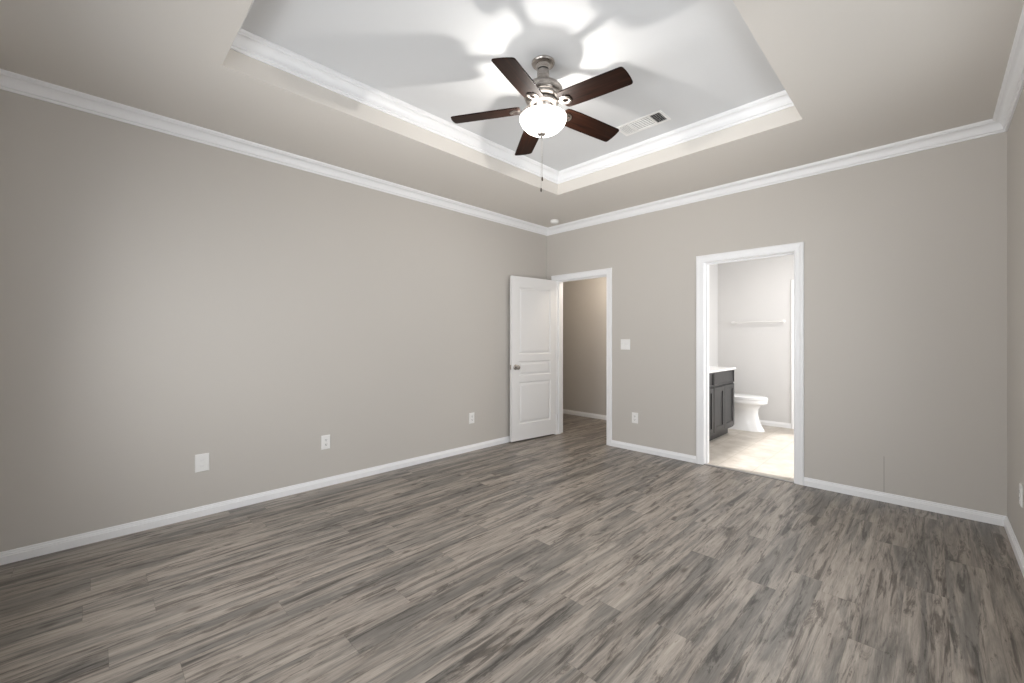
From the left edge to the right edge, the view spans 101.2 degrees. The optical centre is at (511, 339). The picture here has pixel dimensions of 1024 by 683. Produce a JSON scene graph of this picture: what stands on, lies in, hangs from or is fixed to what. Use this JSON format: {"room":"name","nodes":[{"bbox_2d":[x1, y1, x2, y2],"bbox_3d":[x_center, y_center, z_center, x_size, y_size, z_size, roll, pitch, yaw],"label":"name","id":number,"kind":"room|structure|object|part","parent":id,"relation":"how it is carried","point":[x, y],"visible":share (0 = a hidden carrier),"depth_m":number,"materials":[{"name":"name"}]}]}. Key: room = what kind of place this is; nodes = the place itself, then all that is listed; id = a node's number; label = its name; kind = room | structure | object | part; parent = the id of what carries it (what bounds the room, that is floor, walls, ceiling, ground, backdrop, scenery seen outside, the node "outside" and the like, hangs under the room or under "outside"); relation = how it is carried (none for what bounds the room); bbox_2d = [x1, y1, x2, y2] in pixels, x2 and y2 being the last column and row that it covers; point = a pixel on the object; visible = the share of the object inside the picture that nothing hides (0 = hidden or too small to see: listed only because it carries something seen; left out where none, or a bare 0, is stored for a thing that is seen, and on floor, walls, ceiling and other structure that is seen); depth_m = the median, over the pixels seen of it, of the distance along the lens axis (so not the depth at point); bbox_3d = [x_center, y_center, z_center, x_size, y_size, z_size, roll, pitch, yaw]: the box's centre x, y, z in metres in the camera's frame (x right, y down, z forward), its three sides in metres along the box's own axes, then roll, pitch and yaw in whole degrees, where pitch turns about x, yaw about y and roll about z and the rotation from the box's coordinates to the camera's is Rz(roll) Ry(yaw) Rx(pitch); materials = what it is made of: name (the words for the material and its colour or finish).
{"room":"empty bedroom","nodes":[
{"label":"empty bedroom","id":0,"kind":"room"},
{"bbox_2d":[0,89,546,551],"bbox_3d":[-1.280,-0.114,4.038,5.100,2.747,0.140,0,0,-45],"label":"wall","id":1,"kind":"structure","parent":0,"point":[166,300],"depth_m":3.04,"materials":[{"name":"beige paint"}]},
{"bbox_2d":[195,453,208,472],"bbox_3d":[-2.209,0.880,3.001,0.084,0.126,0.012,0,0,-45],"label":"wall plate","id":2,"kind":"object","parent":1,"relation":"attached to","point":[201,460],"visible":1,"depth_m":3.00,"materials":[{"name":"white plastic"}]},
{"bbox_2d":[0,436,509,564],"bbox_3d":[-1.225,1.225,3.983,4.820,0.070,0.015,0,0,-45],"label":"baseboard","id":3,"kind":"structure","parent":1,"relation":"attached to","point":[22,553],"depth_m":3.02,"materials":[{"name":"white wood"}]},
{"bbox_2d":[321,435,329,449],"bbox_3d":[-1.598,0.883,3.614,0.074,0.120,0.009,0,0,-45],"label":"wall outlet","id":4,"kind":"object","parent":1,"relation":"attached to","point":[325,439],"visible":1,"depth_m":3.61,"materials":[{"name":"white plastic"}]},
{"bbox_2d":[469,412,473,423],"bbox_3d":[-0.453,0.890,4.759,0.074,0.120,0.009,0,0,-45],"label":"wall outlet","id":5,"kind":"object","parent":1,"relation":"attached to","point":[471,415],"visible":1,"depth_m":4.75,"materials":[{"name":"white plastic"}]},
{"bbox_2d":[0,4,1023,235],"bbox_3d":[0.200,-1.444,2.558,4.820,0.087,4.045,0,0,-45],"label":"trim","id":6,"kind":"structure","parent":1,"relation":"attached to","point":[1013,80],"depth_m":3.17,"materials":[{"name":"white wood"}]},
{"bbox_2d":[0,413,1023,682],"bbox_3d":[0.396,1.310,4.200,7.700,0.100,7.220,0,0,-45],"label":"floor","id":7,"kind":"structure","parent":0,"point":[570,556],"depth_m":2.15,"materials":[{"name":"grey laminate"}]},
{"bbox_2d":[709,370,733,440],"bbox_3d":[2.252,0.830,5.268,1.515,0.860,0.531,0,0,-45],"label":"vanity cabinet","id":8,"kind":"object","parent":7,"relation":"on","point":[721,385],"visible":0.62,"depth_m":5.29,"materials":[{"name":"grey wood"}]},
{"bbox_3d":[2.171,0.486,4.824,0.727,0.160,0.018,0,0,-45],"label":"drawer","id":9,"kind":"part","parent":8,"relation":"part of","materials":[{"name":"grey wood"}]},
{"bbox_3d":[2.300,0.860,4.953,0.361,0.550,0.018,0,0,-45],"label":"cabinet door","id":10,"kind":"part","parent":8,"relation":"part of","materials":[{"name":"grey wood"}]},
{"bbox_3d":[2.567,0.860,5.220,0.361,0.550,0.018,0,0,-45],"label":"cabinet door","id":11,"kind":"part","parent":8,"relation":"part of","materials":[{"name":"grey wood"}]},
{"bbox_2d":[709,366,735,372],"bbox_3d":[2.259,0.343,5.266,1.532,0.115,0.543,0,0,-45],"label":"countertop","id":12,"kind":"structure","parent":8,"relation":"on","point":[712,369],"depth_m":5.39,"materials":[{"name":"white stone"}]},
{"bbox_3d":[2.697,0.486,5.350,0.727,0.160,0.018,0,0,-45],"label":"drawer","id":13,"kind":"part","parent":8,"relation":"part of","materials":[{"name":"grey wood"}]},
{"bbox_3d":[2.826,0.860,5.479,0.361,0.550,0.018,0,0,-45],"label":"cabinet door","id":14,"kind":"part","parent":8,"relation":"part of","materials":[{"name":"grey wood"}]},
{"bbox_2d":[729,393,767,431],"bbox_3d":[3.191,0.870,6.001,0.460,0.780,0.814,0,0,-45],"label":"toilet","id":15,"kind":"object","parent":7,"relation":"on","point":[746,406],"visible":0.55,"depth_m":5.79,"materials":[{"name":"white ceramic"}]},
{"bbox_3d":[3.284,0.820,5.908,0.380,0.018,0.550,0,0,-45],"label":"seat","id":16,"kind":"part","parent":15,"relation":"part of","materials":[{"name":"white ceramic"}]},
{"bbox_3d":[3.280,0.796,5.912,0.378,0.023,0.558,0,0,-45],"label":"lid","id":17,"kind":"part","parent":15,"relation":"part of","materials":[{"name":"white ceramic"}]},
{"bbox_2d":[704,464,793,482],"bbox_3d":[2.208,1.256,3.968,0.038,0.007,0.767,0,0,-45],"label":"trim","id":18,"kind":"structure","parent":7,"relation":"on","point":[704,464],"depth_m":3.93,"materials":[{"name":"grey metal"}]},
{"bbox_2d":[0,0,1023,227],"bbox_3d":[0.200,-1.639,2.558,5.100,0.305,4.325,0,0,-45],"label":"ceiling","id":19,"kind":"structure","parent":0,"point":[857,75],"depth_m":2.50,"materials":[{"name":"beige paint"}]},
{"bbox_2d":[230,0,794,183],"bbox_3d":[0.194,-1.645,2.563,2.895,0.095,2.109,0,0,-45],"label":"trim","id":20,"kind":"structure","parent":19,"relation":"attached to","point":[249,44],"depth_m":3.10,"materials":[{"name":"white wood"}]},
{"bbox_2d":[451,55,632,191],"bbox_3d":[0.219,-1.296,2.544,1.143,0.791,1.096,0,0,-45],"label":"ceiling fan","id":21,"kind":"object","parent":19,"relation":"hanging from","point":[542,94],"visible":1,"depth_m":2.52,"materials":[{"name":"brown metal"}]},
{"bbox_3d":[-0.162,-1.391,2.615,0.432,0.007,0.139,-4,12,7],"label":"fan blade","id":22,"kind":"part","parent":21,"relation":"part of","materials":[{"name":"brown wood"}]},
{"bbox_3d":[0.041,-1.391,2.250,0.139,0.007,0.431,13,10,23],"label":"fan blade","id":23,"kind":"part","parent":21,"relation":"part of","materials":[{"name":"brown wood"}]},
{"bbox_3d":[0.122,-1.391,2.920,0.139,0.007,0.432,-12,-2,-12],"label":"fan blade","id":24,"kind":"part","parent":21,"relation":"part of","materials":[{"name":"brown wood"}]},
{"bbox_3d":[0.500,-1.391,2.744,0.432,0.007,0.139,5,-15,-29],"label":"fan blade","id":25,"kind":"part","parent":21,"relation":"part of","materials":[{"name":"brown wood"}]},
{"bbox_3d":[0.450,-1.391,2.330,0.432,0.007,0.139,6,-8,43],"label":"fan blade","id":26,"kind":"part","parent":21,"relation":"part of","materials":[{"name":"brown wood"}]},
{"bbox_2d":[550,219,558,223],"bbox_3d":[0.530,-1.468,5.261,0.104,0.038,0.104,0,0,-45],"label":"smoke detector","id":27,"kind":"object","parent":19,"relation":"attached to","point":[553,221],"visible":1,"depth_m":5.22,"materials":[{"name":"white plastic"}]},
{"bbox_2d":[616,110,670,135],"bbox_3d":[1.022,-1.688,3.294,0.180,0.009,0.378,0,0,-45],"label":"ceiling vent","id":28,"kind":"object","parent":19,"relation":"in","point":[655,118],"visible":0.91,"depth_m":3.28,"materials":[{"name":"white plastic"}]},
{"bbox_2d":[563,277,605,414],"bbox_3d":[0.983,-0.114,7.149,0.100,2.747,3.880,0,0,-45],"label":"wall","id":29,"kind":"structure","parent":0,"point":[584,301],"depth_m":6.86,"materials":[{"name":"beige paint"}]},
{"bbox_2d":[563,409,605,419],"bbox_3d":[0.942,1.225,7.108,0.015,0.070,3.680,0,0,-45],"label":"baseboard","id":30,"kind":"structure","parent":29,"relation":"attached to","point":[571,412],"depth_m":6.86,"materials":[{"name":"white wood"}]},
{"bbox_2d":[709,264,717,366],"bbox_3d":[2.362,-0.114,5.841,2.600,2.747,0.120,0,0,-45],"label":"wall","id":31,"kind":"structure","parent":0,"point":[713,269],"depth_m":6.51,"materials":[{"name":"beige paint"}]},
{"bbox_2d":[718,255,793,422],"bbox_3d":[4.419,-0.114,5.551,0.100,2.747,3.200,0,0,-45],"label":"wall","id":32,"kind":"structure","parent":0,"point":[757,289],"depth_m":6.22,"materials":[{"name":"beige paint"}]},
{"bbox_2d":[731,320,784,323],"bbox_3d":[3.624,-0.258,6.223,0.073,0.051,0.706,0,0,-45],"label":"towel bar","id":33,"kind":"object","parent":32,"relation":"attached to","point":[782,321],"visible":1,"depth_m":6.20,"materials":[{"name":"white metal"}]},
{"bbox_2d":[760,420,790,428],"bbox_3d":[3.596,1.225,6.293,0.015,0.070,0.985,0,0,-45],"label":"baseboard","id":34,"kind":"structure","parent":32,"relation":"attached to","point":[763,422],"depth_m":6.07,"materials":[{"name":"white wood"}]},
{"bbox_2d":[791,279,793,428],"bbox_3d":[4.284,0.207,5.673,0.118,2.105,0.865,0,0,-45],"label":"trim","id":35,"kind":"structure","parent":32,"relation":"attached to","point":[792,280],"depth_m":5.92,"materials":[{"name":"white wood"}]},
{"bbox_2d":[547,132,1006,515],"bbox_3d":[1.953,-0.114,4.311,0.141,2.747,4.045,0,0,-45],"label":"wall","id":36,"kind":"structure","parent":0,"point":[905,256],"depth_m":3.34,"materials":[{"name":"beige paint"}]},
{"bbox_2d":[551,268,611,445],"bbox_3d":[0.909,0.206,5.356,0.176,2.108,0.920,0,0,-45],"label":"trim","id":37,"kind":"structure","parent":36,"relation":"attached to","point":[559,279],"depth_m":5.29,"materials":[{"name":"white wood"}]},
{"bbox_2d":[510,275,556,441],"bbox_3d":[0.280,0.234,5.353,0.758,2.022,0.171,0,0,-38],"label":"door","id":38,"kind":"structure","parent":37,"relation":"attached to","point":[533,353],"depth_m":5.32,"materials":[{"name":"white wood"}]},
{"bbox_3d":[0.031,0.340,5.156,0.064,0.064,0.171,0,0,-38],"label":"knob","id":39,"kind":"part","parent":38,"relation":"part of","materials":[{"name":"silver metal"}]},
{"bbox_2d":[621,339,629,349],"bbox_3d":[1.303,0.059,4.850,0.118,0.120,0.019,0,0,45],"label":"light switch","id":40,"kind":"object","parent":36,"relation":"attached to","point":[625,343],"visible":1,"depth_m":4.85,"materials":[{"name":"white plastic"}]},
{"bbox_2d":[632,412,637,423],"bbox_3d":[1.392,0.890,4.768,0.074,0.120,0.009,0,0,45],"label":"wall outlet","id":41,"kind":"object","parent":36,"relation":"attached to","point":[634,415],"visible":1,"depth_m":4.77,"materials":[{"name":"white plastic"}]},
{"bbox_2d":[696,242,803,484],"bbox_3d":[2.252,0.207,4.013,0.176,2.105,0.915,0,0,-45],"label":"trim","id":42,"kind":"structure","parent":36,"relation":"attached to","point":[703,262],"depth_m":4.06,"materials":[{"name":"white wood"}]},
{"bbox_2d":[611,440,1005,525],"bbox_3d":[1.899,1.225,4.257,0.015,0.070,4.045,0,0,-45],"label":"baseboard","id":43,"kind":"structure","parent":36,"relation":"attached to","point":[996,519],"depth_m":3.28,"materials":[{"name":"white wood"}]},
{"bbox_2d":[1007,86,1023,554],"bbox_3d":[1.679,-0.114,1.078,5.100,2.747,0.140,0,0,-45],"label":"wall","id":44,"kind":"structure","parent":0,"point":[1015,133],"depth_m":2.55,"materials":[{"name":"beige paint"}]},
{"bbox_2d":[1004,516,1023,576],"bbox_3d":[1.625,1.225,1.133,4.820,0.070,0.015,0,0,-45],"label":"baseboard","id":45,"kind":"structure","parent":44,"relation":"attached to","point":[1013,540],"depth_m":2.49,"materials":[{"name":"white wood"}]},
{"bbox_2d":[1019,483,1022,507],"bbox_3d":[2.875,0.880,2.379,0.074,0.120,0.009,0,0,-45],"label":"wall outlet","id":46,"kind":"object","parent":44,"relation":"attached to","point":[1020,484],"visible":1,"depth_m":2.37,"materials":[{"name":"white plastic"}]}
]}

